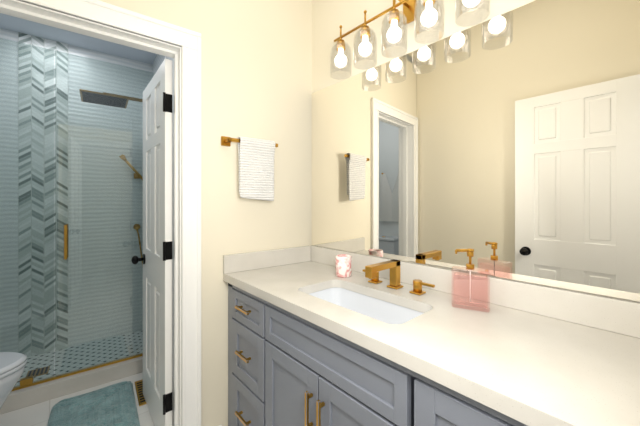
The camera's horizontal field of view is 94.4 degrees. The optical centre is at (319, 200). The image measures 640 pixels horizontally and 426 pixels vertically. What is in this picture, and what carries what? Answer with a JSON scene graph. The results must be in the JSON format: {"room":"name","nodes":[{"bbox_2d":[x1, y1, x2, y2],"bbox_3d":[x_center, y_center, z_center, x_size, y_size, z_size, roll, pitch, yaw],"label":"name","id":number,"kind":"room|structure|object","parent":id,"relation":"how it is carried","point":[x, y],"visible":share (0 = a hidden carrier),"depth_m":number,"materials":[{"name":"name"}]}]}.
{"room":"bathroom","nodes":[
{"label":"bathroom","id":0,"kind":"room"},
{"bbox_2d":[0,13,155,64],"bbox_3d":[-1.736,-1.351,1.793,1.790,0.060,1.925,0,0,-37],"label":"ceiling","id":1,"kind":"structure","parent":0,"point":[16,24],"depth_m":2.42,"materials":[{"name":"paint"}]},
{"bbox_2d":[0,28,165,352],"bbox_3d":[-2.018,-0.026,2.172,1.490,2.590,0.699,0,0,-37],"label":"tiled wall","id":2,"kind":"structure","parent":0,"point":[74,51],"depth_m":2.61,"materials":[{"name":"white tile"}]},
{"bbox_2d":[0,352,142,414],"bbox_3d":[-1.806,1.212,1.887,1.490,0.113,0.110,0,0,-37],"label":"sill","id":3,"kind":"structure","parent":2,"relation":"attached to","point":[43,390],"depth_m":1.96,"materials":[{"name":"white stone"}]},
{"bbox_2d":[0,38,152,387],"bbox_3d":[-1.805,0.087,1.887,1.468,2.136,0.102,0,0,-37],"label":"glass panel","id":4,"kind":"object","parent":3,"relation":"on","point":[28,380],"visible":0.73,"depth_m":1.98,"materials":[{"name":"clear glass"}]},
{"bbox_2d":[79,89,142,107],"bbox_3d":[-1.541,-0.801,2.321,0.524,0.084,0.290,0,0,-37],"label":"shower head","id":5,"kind":"object","parent":2,"relation":"attached to","point":[104,100],"depth_m":2.23},
{"bbox_2d":[119,154,142,266],"bbox_3d":[-1.737,0.125,2.754,0.219,1.094,0.067,0,0,-37],"label":"shower","id":6,"kind":"object","parent":2,"relation":"attached to","point":[139,177],"depth_m":2.77,"materials":[{"name":"gold metal"}]},
{"bbox_2d":[0,372,173,425],"bbox_3d":[-0.703,1.299,0.929,3.000,0.060,5.100,0,0,-42],"label":"floor","id":7,"kind":"structure","parent":0,"point":[37,414],"depth_m":1.77,"materials":[{"name":"white tile"}]},
{"bbox_2d":[0,352,26,408],"bbox_3d":[-1.865,0.864,1.356,0.749,0.810,0.400,0,0,-37],"label":"toilet","id":8,"kind":"object","parent":7,"relation":"on","point":[12,365],"visible":1,"depth_m":1.51,"materials":[{"name":"white ceramic"}]},
{"bbox_2d":[15,331,142,385],"bbox_3d":[-2.030,1.258,2.188,1.470,0.022,0.640,0,0,-37],"label":"mosaic","id":9,"kind":"object","parent":7,"relation":"on","point":[69,354],"depth_m":2.38},
{"bbox_2d":[26,366,49,376],"bbox_3d":[-2.043,1.244,2.147,0.120,0.004,0.120,0,0,-37],"label":"drain","id":10,"kind":"object","parent":9,"relation":"on","point":[38,372],"depth_m":2.14,"materials":[{"name":"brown metal"}]},
{"bbox_2d":[47,381,139,425],"bbox_3d":[-1.310,1.256,1.717,0.419,0.042,0.589,0,0,-37],"label":"rug","id":11,"kind":"object","parent":7,"relation":"on","point":[113,405],"visible":1,"depth_m":1.76,"materials":[{"name":"teal fabric"}]},
{"bbox_2d":[134,379,146,405],"bbox_3d":[-1.176,1.265,1.964,0.068,0.006,0.300,0,0,-37],"label":"floor vent","id":12,"kind":"object","parent":7,"relation":"in","point":[139,391],"visible":0.62,"depth_m":1.95,"materials":[{"name":"gold metal"}]},
{"bbox_2d":[228,283,526,425],"bbox_3d":[0.194,0.841,1.138,0.545,0.857,1.466,0,0,-42],"label":"bathroom vanity","id":13,"kind":"object","parent":7,"relation":"on","point":[286,368],"visible":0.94,"depth_m":1.00,"materials":[{"name":"grey paint"}]},
{"bbox_2d":[223,245,639,425],"bbox_3d":[0.202,0.344,1.148,0.552,0.130,1.472,0,0,-42],"label":"countertop","id":14,"kind":"structure","parent":13,"relation":"on","point":[528,354],"depth_m":0.82,"materials":[{"name":"white stone"}]},
{"bbox_2d":[223,246,310,273],"bbox_3d":[-0.276,0.325,1.663,0.533,0.092,0.020,0,0,-37],"label":"backsplash","id":15,"kind":"structure","parent":14,"relation":"on","point":[238,262],"depth_m":1.63,"materials":[{"name":"white stone"}]},
{"bbox_2d":[336,254,351,277],"bbox_3d":[0.116,0.322,1.461,0.080,0.099,0.080,0,0,-42],"label":"cup","id":16,"kind":"object","parent":14,"relation":"on","point":[343,265],"visible":1,"depth_m":1.43,"materials":[{"name":"ceramic"}]},
{"bbox_2d":[309,287,423,324],"bbox_3d":[0.152,0.480,1.141,0.300,0.139,0.550,0,0,-42],"label":"sink basin","id":17,"kind":"object","parent":14,"relation":"in","point":[381,310],"visible":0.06,"depth_m":1.26,"materials":[{"name":"white ceramic"}]},
{"bbox_2d":[362,259,434,294],"bbox_3d":[0.264,0.314,1.216,0.206,0.115,0.352,0,0,-42],"label":"faucet","id":18,"kind":"object","parent":14,"relation":"on","point":[373,270],"visible":0.98,"depth_m":1.20,"materials":[{"name":"gold metal"}]},
{"bbox_2d":[452,248,489,311],"bbox_3d":[0.520,0.269,1.025,0.116,0.205,0.055,0,0,27],"label":"soap dispenser","id":19,"kind":"object","parent":14,"relation":"on","point":[470,255],"visible":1,"depth_m":1.02,"materials":[{"name":"pink glass"}]},
{"bbox_2d":[166,56,173,377],"bbox_3d":[-1.121,-0.026,2.316,0.120,2.590,1.781,0,0,-37],"label":"door jamb","id":20,"kind":"structure","parent":0,"point":[169,58],"depth_m":2.11,"materials":[{"name":"paint"}]},
{"bbox_2d":[99,0,311,425],"bbox_3d":[-0.973,-0.161,1.238,2.490,2.860,0.123,0,0,-37],"label":"wall","id":21,"kind":"structure","parent":0,"point":[256,69],"depth_m":1.57,"materials":[{"name":"beige paint"}]},
{"bbox_2d":[0,0,221,425],"bbox_3d":[-0.900,0.232,1.291,0.900,2.075,0.175,0,0,-37],"label":"door frame","id":22,"kind":"structure","parent":21,"relation":"attached to","point":[105,21],"depth_m":1.39,"materials":[{"name":"white wood"}]},
{"bbox_2d":[131,59,172,425],"bbox_3d":[-0.948,0.277,1.711,0.178,1.968,0.615,0,0,-40],"label":"door","id":23,"kind":"structure","parent":21,"relation":"attached to","point":[156,259],"depth_m":1.60,"materials":[{"name":"white wood"}]},
{"bbox_2d":[221,136,277,146],"bbox_3d":[-0.367,-0.303,1.569,0.294,0.048,0.066,0,0,-37],"label":"towel bar","id":24,"kind":"object","parent":21,"relation":"attached to","point":[226,141],"visible":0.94,"depth_m":1.50,"materials":[{"name":"gold metal"}]},
{"bbox_2d":[238,136,274,200],"bbox_3d":[-0.333,-0.162,1.564,0.198,0.330,0.049,0,0,-37],"label":"hanging towel","id":25,"kind":"object","parent":24,"relation":"hanging from","point":[256,168],"visible":0.98,"depth_m":1.54,"materials":[{"name":"white fabric"}]},
{"bbox_2d":[312,0,639,302],"bbox_3d":[0.405,-0.161,1.431,0.120,2.860,1.830,0,0,-42],"label":"wall","id":26,"kind":"structure","parent":0,"point":[329,17],"depth_m":1.54,"materials":[{"name":"beige paint"}]},
{"bbox_2d":[330,0,489,79],"bbox_3d":[0.340,-0.783,1.273,0.184,0.315,0.736,0,0,-42],"label":"sconce","id":27,"kind":"object","parent":26,"relation":"attached to","point":[429,16],"visible":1,"depth_m":1.24,"materials":[{"name":"glass"}]},
{"bbox_2d":[312,0,639,301],"bbox_3d":[0.415,-0.194,1.323,0.006,0.941,1.396,0,0,-42],"label":"wall mirror","id":28,"kind":"object","parent":26,"relation":"attached to","point":[506,145],"visible":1,"depth_m":1.05,"materials":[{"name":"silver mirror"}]},
{"bbox_3d":[-2.263,-0.026,2.500,1.730,2.590,0.120,0,0,-37],"label":"wall","id":29,"kind":"structure","parent":0,"visible":0},
{"bbox_2d":[18,32,67,356],"bbox_3d":[-2.251,-0.036,2.417,0.300,2.570,0.007,0,0,-37],"label":"tile strip","id":30,"kind":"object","parent":29,"relation":"attached to","point":[55,47],"depth_m":2.41,"materials":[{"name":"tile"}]}
]}

